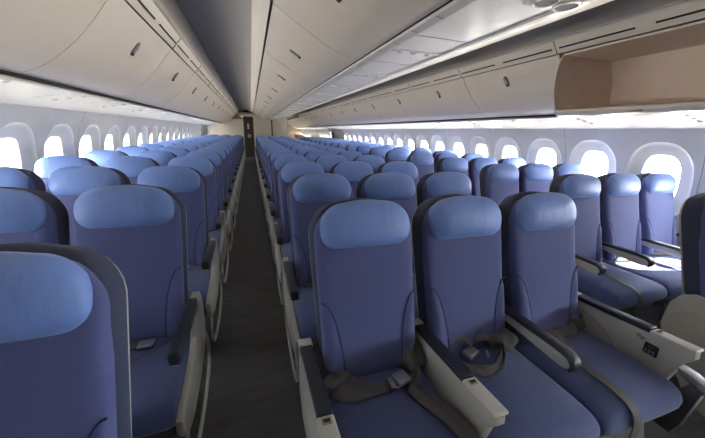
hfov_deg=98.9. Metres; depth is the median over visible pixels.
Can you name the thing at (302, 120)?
bin
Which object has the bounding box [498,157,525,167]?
seat
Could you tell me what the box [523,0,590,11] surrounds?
light panel
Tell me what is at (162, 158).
seat
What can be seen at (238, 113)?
trim
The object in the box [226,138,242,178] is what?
seat
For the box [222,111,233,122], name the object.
bin
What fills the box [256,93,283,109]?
bin
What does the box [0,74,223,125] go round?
trim
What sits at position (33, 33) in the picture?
bin
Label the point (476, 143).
window
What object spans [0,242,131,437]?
seat
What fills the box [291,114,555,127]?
trim
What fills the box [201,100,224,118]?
bin
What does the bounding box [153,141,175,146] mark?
seat
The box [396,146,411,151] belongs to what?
seat
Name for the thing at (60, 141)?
window
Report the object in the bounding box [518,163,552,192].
seat
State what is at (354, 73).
light panel
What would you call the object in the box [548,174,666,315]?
seat
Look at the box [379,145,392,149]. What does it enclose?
seat
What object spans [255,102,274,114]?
bin
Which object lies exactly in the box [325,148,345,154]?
seat
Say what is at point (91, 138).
window
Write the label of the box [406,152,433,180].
seat
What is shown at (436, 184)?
seat
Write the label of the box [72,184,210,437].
seat
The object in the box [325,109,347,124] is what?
bin
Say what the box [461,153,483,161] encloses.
seat
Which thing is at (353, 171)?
seat
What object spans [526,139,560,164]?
window
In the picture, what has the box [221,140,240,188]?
seat
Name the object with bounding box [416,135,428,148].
window
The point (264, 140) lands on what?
seat
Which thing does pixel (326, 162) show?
seat
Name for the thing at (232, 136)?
seat
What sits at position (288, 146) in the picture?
seat
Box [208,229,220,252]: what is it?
seat cushion
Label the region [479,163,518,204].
seat
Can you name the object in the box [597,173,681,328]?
seat
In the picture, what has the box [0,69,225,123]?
trim
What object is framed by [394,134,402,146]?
window
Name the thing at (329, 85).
light panel
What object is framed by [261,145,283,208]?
seat
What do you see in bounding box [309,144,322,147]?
seat
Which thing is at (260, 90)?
bin
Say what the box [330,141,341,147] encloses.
seat
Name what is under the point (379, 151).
seat
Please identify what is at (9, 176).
seat
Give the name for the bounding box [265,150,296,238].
seat
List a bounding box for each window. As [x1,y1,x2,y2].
[0,122,37,171]
[44,124,74,156]
[80,125,101,156]
[105,125,120,149]
[123,126,135,145]
[138,126,147,144]
[149,127,157,142]
[159,127,165,141]
[166,127,172,140]
[173,127,177,139]
[179,127,182,138]
[183,128,187,137]
[357,133,361,140]
[362,133,367,141]
[369,133,374,142]
[376,133,382,143]
[384,134,390,144]
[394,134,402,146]
[404,134,414,148]
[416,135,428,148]
[431,135,444,153]
[448,136,464,155]
[469,137,489,156]
[494,137,520,161]
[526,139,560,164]
[569,140,615,173]
[625,142,693,215]
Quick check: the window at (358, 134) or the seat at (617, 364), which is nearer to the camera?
the seat at (617, 364)
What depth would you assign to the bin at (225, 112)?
9.92 m
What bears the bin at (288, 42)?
attached to the ceiling at (455, 26)
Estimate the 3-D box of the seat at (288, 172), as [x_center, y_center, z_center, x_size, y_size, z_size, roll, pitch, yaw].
[-0.413,0.111,2.650,0.526,1.174,0.742,-3,17,-18]
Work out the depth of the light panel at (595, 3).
1.43 m
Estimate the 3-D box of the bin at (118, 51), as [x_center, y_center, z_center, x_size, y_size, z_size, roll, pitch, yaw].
[-1.882,-1.118,2.033,0.955,0.436,1.229,-3,17,-18]
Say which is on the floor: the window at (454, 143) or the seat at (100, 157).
the seat at (100, 157)
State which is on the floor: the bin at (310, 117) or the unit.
the unit
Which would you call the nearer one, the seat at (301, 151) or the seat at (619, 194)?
the seat at (619, 194)
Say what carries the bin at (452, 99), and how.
attached to the ceiling at (560, 54)
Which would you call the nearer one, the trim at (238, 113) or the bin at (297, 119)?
the trim at (238, 113)
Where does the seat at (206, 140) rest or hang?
on the floor
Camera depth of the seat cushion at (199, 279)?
1.97 m
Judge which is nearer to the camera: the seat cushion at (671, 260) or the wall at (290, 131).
the seat cushion at (671, 260)
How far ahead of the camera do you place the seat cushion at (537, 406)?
1.14 m
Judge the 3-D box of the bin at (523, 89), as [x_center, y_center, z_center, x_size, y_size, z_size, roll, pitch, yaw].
[1.964,-1.352,3.266,0.955,0.436,1.229,-3,17,-18]
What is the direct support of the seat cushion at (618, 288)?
on the seat at (622, 290)
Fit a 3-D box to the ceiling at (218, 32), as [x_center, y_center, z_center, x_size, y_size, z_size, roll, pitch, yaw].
[-2.242,-2.592,5.710,0.622,0.145,19.600,-3,17,-18]
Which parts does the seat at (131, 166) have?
backrest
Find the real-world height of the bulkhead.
2.300 m
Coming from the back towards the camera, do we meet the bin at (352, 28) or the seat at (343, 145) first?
the seat at (343, 145)
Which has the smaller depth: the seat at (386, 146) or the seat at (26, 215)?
the seat at (26, 215)
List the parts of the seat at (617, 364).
armrest, backrest, armrest, table arm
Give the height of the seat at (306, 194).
1.174 m
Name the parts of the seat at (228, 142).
backrest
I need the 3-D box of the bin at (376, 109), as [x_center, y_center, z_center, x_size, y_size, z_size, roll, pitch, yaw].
[0.820,-2.355,6.644,0.955,0.436,1.229,-3,17,-18]
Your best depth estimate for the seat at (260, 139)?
9.42 m
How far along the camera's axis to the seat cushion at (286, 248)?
2.50 m
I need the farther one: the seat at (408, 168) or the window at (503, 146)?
the window at (503, 146)
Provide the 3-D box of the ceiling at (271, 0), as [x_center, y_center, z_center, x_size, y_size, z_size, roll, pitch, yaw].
[-2.309,-3.796,9.497,2.900,0.020,27.200,-3,17,-18]
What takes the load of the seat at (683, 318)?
on the floor
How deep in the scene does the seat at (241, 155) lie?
9.64 m
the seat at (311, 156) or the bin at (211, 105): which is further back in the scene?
the bin at (211, 105)
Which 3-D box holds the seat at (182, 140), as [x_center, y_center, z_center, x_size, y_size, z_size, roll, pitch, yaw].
[-3.958,-1.241,6.985,0.534,1.174,0.742,-3,17,-18]
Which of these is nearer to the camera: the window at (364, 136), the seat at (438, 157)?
the seat at (438, 157)
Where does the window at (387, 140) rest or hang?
in the wall at (623, 143)
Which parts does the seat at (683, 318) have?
panel, armrest, backrest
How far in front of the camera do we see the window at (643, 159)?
2.85 m
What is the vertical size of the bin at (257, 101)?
0.429 m
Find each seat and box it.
[0,166,46,191]
[0,187,70,244]
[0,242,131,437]
[34,155,98,189]
[47,166,130,245]
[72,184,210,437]
[84,150,128,166]
[105,156,159,183]
[116,146,148,155]
[136,165,222,341]
[138,143,163,149]
[138,150,176,165]
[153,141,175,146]
[159,146,188,156]
[165,140,183,143]
[167,156,228,283]
[174,144,198,151]
[176,139,190,142]
[184,142,204,148]
[186,151,232,250]
[192,141,210,146]
[197,147,235,229]
[198,139,213,144]
[206,144,237,214]
[212,142,238,203]
[216,141,239,195]
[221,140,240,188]
[224,139,241,182]
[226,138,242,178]
[229,137,243,171]
[230,137,242,169]
[232,136,243,161]
[257,139,269,175]
[258,139,271,180]
[258,140,273,185]
[259,141,275,191]
[260,143,279,198]
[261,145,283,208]
[263,147,288,220]
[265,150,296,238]
[269,154,307,263]
[274,161,324,304]
[282,142,295,146]
[282,173,352,381]
[285,143,301,149]
[290,145,308,152]
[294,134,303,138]
[296,147,317,155]
[298,198,483,437]
[303,142,316,145]
[304,150,330,161]
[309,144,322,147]
[314,155,347,172]
[316,145,333,150]
[324,140,333,145]
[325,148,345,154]
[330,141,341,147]
[330,161,373,197]
[337,142,350,148]
[337,151,361,160]
[345,143,360,150]
[353,155,384,173]
[356,145,373,155]
[356,172,417,318]
[368,147,388,160]
[376,161,417,204]
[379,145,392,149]
[385,149,407,162]
[392,147,410,155]
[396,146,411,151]
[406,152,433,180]
[409,150,431,154]
[411,194,599,437]
[412,147,430,151]
[416,172,471,206]
[432,150,452,158]
[434,153,458,172]
[435,157,467,175]
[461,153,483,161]
[468,157,497,195]
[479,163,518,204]
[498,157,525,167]
[498,191,704,437]
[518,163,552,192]
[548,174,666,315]
[552,163,584,178]
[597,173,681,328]
[636,172,680,268]
[660,193,704,416]
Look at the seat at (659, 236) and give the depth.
2.67 m
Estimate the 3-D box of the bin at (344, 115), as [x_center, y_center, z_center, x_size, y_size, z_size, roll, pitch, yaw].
[0.058,-3.024,8.896,0.955,0.436,1.229,-3,17,-18]
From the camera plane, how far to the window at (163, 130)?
6.54 m
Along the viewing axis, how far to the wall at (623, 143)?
3.45 m
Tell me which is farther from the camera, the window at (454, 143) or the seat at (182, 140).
the seat at (182, 140)
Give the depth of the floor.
2.02 m
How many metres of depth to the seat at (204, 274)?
2.14 m
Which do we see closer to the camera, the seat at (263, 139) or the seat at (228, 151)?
the seat at (228, 151)
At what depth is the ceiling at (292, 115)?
15.74 m
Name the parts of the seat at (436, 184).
backrest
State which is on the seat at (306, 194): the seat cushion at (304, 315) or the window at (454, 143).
the seat cushion at (304, 315)
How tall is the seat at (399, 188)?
1.174 m
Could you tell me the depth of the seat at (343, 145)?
8.33 m
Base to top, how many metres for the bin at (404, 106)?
0.436 m
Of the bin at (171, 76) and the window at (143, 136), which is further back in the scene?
the window at (143, 136)
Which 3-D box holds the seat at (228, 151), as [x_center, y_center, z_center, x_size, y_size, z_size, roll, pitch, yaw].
[-2.244,-0.633,5.048,0.542,1.174,0.742,-3,17,-18]
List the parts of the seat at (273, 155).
armrest, backrest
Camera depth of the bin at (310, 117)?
13.26 m
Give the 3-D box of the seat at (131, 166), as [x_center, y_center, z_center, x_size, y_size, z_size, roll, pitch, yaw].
[-1.964,0.063,2.651,0.510,1.174,0.742,-3,17,-18]
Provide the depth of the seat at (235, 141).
8.17 m
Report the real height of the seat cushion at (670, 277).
0.149 m
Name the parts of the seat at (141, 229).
backrest, seat frame, armrest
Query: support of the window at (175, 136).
in the wall at (41, 120)
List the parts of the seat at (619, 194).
backrest, armrest, leg, seat frame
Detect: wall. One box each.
[0,103,215,159]
[232,116,301,147]
[300,128,704,246]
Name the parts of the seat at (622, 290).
backrest, armrest, seat frame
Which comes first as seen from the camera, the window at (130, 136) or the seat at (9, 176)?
the seat at (9, 176)
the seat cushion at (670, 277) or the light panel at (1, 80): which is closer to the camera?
the light panel at (1, 80)
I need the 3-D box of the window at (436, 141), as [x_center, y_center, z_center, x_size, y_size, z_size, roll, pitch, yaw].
[1.851,-1.365,6.421,0.264,0.799,0.543,-3,17,-18]
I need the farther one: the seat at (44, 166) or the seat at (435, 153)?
the seat at (435, 153)
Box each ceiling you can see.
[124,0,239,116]
[156,0,251,111]
[239,0,272,111]
[239,112,297,118]
[266,0,594,119]
[289,18,704,118]
[297,0,679,114]
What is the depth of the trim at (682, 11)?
2.34 m
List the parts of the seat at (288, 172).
armrest, backrest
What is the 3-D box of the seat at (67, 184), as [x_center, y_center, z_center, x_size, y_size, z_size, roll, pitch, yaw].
[-1.711,0.285,1.904,0.510,1.174,0.742,-3,17,-18]
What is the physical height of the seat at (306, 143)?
1.174 m
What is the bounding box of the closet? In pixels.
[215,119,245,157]
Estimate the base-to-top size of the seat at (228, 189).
1.174 m
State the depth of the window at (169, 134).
7.11 m
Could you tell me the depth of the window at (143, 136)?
5.38 m
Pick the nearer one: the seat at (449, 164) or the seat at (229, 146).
the seat at (449, 164)
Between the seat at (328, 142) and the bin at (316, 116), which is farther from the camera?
the bin at (316, 116)
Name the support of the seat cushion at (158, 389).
on the seat at (141, 229)
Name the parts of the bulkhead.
wall panel, wall panel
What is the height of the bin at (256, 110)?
0.429 m
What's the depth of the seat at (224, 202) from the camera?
3.67 m
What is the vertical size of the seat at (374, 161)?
1.174 m
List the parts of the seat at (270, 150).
armrest, backrest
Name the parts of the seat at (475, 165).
backrest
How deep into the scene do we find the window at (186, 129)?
8.84 m
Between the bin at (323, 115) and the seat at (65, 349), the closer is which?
the seat at (65, 349)
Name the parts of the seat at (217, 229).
backrest, armrest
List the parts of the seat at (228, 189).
backrest, armrest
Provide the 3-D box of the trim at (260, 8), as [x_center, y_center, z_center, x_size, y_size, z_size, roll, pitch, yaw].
[-1.840,-2.516,5.638,0.108,0.106,19.180,-3,17,-18]
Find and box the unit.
[243,116,254,156]
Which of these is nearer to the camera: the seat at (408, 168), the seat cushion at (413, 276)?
the seat cushion at (413, 276)
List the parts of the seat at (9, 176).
backrest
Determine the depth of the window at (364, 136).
10.50 m
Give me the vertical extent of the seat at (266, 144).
1.174 m
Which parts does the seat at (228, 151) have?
backrest, armrest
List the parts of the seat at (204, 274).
backrest, armrest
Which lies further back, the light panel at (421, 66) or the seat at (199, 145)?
the seat at (199, 145)
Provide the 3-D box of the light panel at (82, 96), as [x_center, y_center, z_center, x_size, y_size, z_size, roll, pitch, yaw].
[-2.170,-0.937,2.321,0.296,0.061,0.055,-3,17,-18]
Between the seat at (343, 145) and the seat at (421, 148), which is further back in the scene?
the seat at (343, 145)
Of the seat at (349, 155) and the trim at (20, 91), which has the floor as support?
the seat at (349, 155)
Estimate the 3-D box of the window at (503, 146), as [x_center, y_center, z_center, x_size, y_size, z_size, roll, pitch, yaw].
[2.433,-0.855,4.703,0.264,0.799,0.543,-3,17,-18]
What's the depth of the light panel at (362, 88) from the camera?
3.81 m
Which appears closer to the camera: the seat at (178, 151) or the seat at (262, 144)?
the seat at (178, 151)
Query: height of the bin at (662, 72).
0.497 m
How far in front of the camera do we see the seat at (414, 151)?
5.52 m
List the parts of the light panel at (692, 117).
light plate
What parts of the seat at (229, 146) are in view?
backrest, armrest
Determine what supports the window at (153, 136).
in the wall at (41, 120)
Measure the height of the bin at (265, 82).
0.429 m
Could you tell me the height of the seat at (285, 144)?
1.174 m
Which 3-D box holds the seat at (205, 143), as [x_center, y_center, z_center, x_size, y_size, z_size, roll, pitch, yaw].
[-3.230,-1.048,6.390,0.510,1.174,0.742,-3,17,-18]
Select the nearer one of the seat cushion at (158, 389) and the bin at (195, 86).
the seat cushion at (158, 389)
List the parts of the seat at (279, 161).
armrest, backrest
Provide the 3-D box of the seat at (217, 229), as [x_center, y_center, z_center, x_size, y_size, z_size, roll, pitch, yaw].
[-1.485,0.034,2.805,0.542,1.174,0.742,-3,17,-18]
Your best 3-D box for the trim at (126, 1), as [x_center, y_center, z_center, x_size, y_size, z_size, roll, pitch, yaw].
[-4.323,-3.328,8.954,1.454,0.760,27.200,-3,17,-18]
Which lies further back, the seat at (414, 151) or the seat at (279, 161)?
the seat at (414, 151)
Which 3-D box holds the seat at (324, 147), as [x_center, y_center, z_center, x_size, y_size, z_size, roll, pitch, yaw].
[-0.470,-0.835,5.947,0.552,1.174,0.742,-3,17,-18]
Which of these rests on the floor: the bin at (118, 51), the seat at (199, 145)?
the seat at (199, 145)
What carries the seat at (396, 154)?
on the floor
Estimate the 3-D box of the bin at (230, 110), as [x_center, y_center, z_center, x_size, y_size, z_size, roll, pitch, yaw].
[-4.931,-3.793,11.042,0.955,0.436,1.229,-3,17,-18]
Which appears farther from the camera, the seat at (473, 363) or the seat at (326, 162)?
the seat at (326, 162)
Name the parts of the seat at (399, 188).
backrest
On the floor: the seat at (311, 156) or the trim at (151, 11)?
the seat at (311, 156)
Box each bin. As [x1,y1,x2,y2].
[0,0,105,72]
[18,0,170,96]
[118,49,194,106]
[155,73,206,111]
[179,86,214,114]
[193,94,220,116]
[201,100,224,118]
[209,104,227,119]
[213,107,229,120]
[217,109,231,121]
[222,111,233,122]
[254,106,271,115]
[254,108,269,116]
[255,99,279,112]
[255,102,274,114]
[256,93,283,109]
[257,85,291,106]
[258,73,302,101]
[261,51,320,94]
[264,3,359,82]
[273,0,448,57]
[295,118,306,126]
[299,117,309,126]
[303,116,314,125]
[307,115,321,125]
[312,113,328,125]
[318,111,349,124]
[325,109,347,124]
[334,106,359,124]
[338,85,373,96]
[345,103,376,123]
[361,97,400,122]
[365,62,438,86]
[382,90,450,121]
[413,78,490,119]
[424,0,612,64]
[463,54,561,116]
[553,20,704,117]
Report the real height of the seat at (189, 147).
1.174 m
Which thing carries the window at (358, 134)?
in the wall at (623, 143)
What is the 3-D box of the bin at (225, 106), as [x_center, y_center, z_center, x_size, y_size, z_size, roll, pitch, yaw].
[-4.169,-3.125,8.790,0.955,0.436,1.229,-3,17,-18]
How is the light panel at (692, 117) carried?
attached to the wall at (623, 143)
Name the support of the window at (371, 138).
in the wall at (623, 143)
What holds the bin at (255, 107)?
attached to the ceiling at (455, 26)
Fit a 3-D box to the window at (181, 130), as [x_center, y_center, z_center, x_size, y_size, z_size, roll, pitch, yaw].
[-4.698,-2.067,8.161,0.264,0.799,0.543,-3,17,-18]
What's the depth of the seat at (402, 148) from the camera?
6.28 m
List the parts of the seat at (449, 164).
backrest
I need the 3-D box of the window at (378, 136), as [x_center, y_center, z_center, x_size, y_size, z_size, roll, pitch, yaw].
[0.882,-2.216,9.284,0.264,0.799,0.543,-3,17,-18]
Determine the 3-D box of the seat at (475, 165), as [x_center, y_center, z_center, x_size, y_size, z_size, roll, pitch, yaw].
[1.839,-0.199,3.976,0.510,1.174,0.742,-3,17,-18]
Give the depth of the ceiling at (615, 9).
2.56 m
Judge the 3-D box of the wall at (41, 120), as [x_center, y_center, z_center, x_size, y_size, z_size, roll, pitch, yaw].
[-4.980,-2.174,9.411,0.172,1.570,28.260,-3,17,-18]
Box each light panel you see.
[0,79,10,82]
[52,95,86,100]
[329,85,354,88]
[351,72,384,76]
[392,49,438,56]
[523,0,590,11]
[575,118,593,123]
[680,114,704,122]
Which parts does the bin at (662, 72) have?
panel, door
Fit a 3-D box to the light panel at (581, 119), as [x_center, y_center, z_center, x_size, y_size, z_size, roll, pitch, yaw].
[2.358,-0.992,3.048,0.296,0.058,0.055,-3,17,-18]
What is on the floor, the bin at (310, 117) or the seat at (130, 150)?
the seat at (130, 150)
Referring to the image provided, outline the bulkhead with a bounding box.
[253,111,286,149]
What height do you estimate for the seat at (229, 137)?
1.174 m
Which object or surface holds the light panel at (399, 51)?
attached to the ceiling at (455, 26)
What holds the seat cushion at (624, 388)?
on the seat at (617, 364)
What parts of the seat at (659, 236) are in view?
backrest, armrest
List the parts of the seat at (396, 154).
backrest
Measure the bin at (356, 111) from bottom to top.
0.436 m
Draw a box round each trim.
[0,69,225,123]
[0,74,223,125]
[127,0,236,113]
[237,112,253,116]
[251,0,270,112]
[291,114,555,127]
[294,114,704,128]
[298,0,704,116]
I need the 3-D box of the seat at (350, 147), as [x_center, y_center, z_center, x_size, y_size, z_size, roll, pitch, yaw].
[0.101,-1.280,7.563,0.526,1.174,0.742,-3,17,-18]
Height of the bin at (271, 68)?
0.429 m
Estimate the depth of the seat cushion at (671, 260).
2.57 m
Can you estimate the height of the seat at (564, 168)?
1.174 m
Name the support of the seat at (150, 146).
on the floor
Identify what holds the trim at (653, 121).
attached to the wall at (623, 143)
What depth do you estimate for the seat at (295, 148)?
5.81 m
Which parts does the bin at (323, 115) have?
door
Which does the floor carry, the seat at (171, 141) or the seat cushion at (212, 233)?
the seat at (171, 141)
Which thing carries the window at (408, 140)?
in the wall at (623, 143)
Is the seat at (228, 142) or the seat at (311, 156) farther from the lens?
the seat at (228, 142)
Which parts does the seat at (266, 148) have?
backrest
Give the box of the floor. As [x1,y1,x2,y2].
[168,153,704,437]
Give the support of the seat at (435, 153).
on the floor
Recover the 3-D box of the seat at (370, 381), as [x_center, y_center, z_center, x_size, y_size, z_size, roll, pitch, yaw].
[0.092,0.559,1.140,0.539,1.174,0.772,-3,17,-18]
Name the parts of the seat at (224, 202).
backrest, armrest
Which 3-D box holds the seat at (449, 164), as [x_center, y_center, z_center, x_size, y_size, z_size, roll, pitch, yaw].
[1.367,-0.170,3.825,0.526,1.174,0.742,-3,17,-18]
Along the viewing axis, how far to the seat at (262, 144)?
7.17 m
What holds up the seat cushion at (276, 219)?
on the seat at (279, 161)
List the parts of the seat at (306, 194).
armrest, seat frame, backrest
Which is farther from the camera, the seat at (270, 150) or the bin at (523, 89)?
the seat at (270, 150)
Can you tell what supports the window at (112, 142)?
in the wall at (41, 120)
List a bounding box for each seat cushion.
[129,335,190,437]
[188,264,210,307]
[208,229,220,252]
[273,217,281,232]
[280,241,293,272]
[293,286,317,342]
[328,368,458,437]
[412,272,417,318]
[455,347,599,437]
[514,329,682,436]
[575,262,666,308]
[602,258,681,298]
[648,255,680,268]
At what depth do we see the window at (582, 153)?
3.51 m
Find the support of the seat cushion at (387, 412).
on the seat at (370, 381)
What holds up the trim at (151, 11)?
attached to the ceiling at (218, 32)
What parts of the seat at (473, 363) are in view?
armrest, backrest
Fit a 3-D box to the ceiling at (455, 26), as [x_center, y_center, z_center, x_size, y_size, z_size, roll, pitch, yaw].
[-1.172,-2.397,6.420,0.475,0.056,20.129,-3,17,-18]
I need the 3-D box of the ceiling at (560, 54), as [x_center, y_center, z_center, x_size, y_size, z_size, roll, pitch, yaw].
[-0.317,-3.572,10.238,1.454,0.760,27.200,-3,17,-18]
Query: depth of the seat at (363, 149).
6.85 m
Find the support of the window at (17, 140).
in the wall at (41, 120)
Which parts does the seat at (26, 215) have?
backrest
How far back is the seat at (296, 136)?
16.15 m
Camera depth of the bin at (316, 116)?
12.12 m
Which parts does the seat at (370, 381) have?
armrest, backrest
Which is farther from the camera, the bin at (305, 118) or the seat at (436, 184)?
the bin at (305, 118)

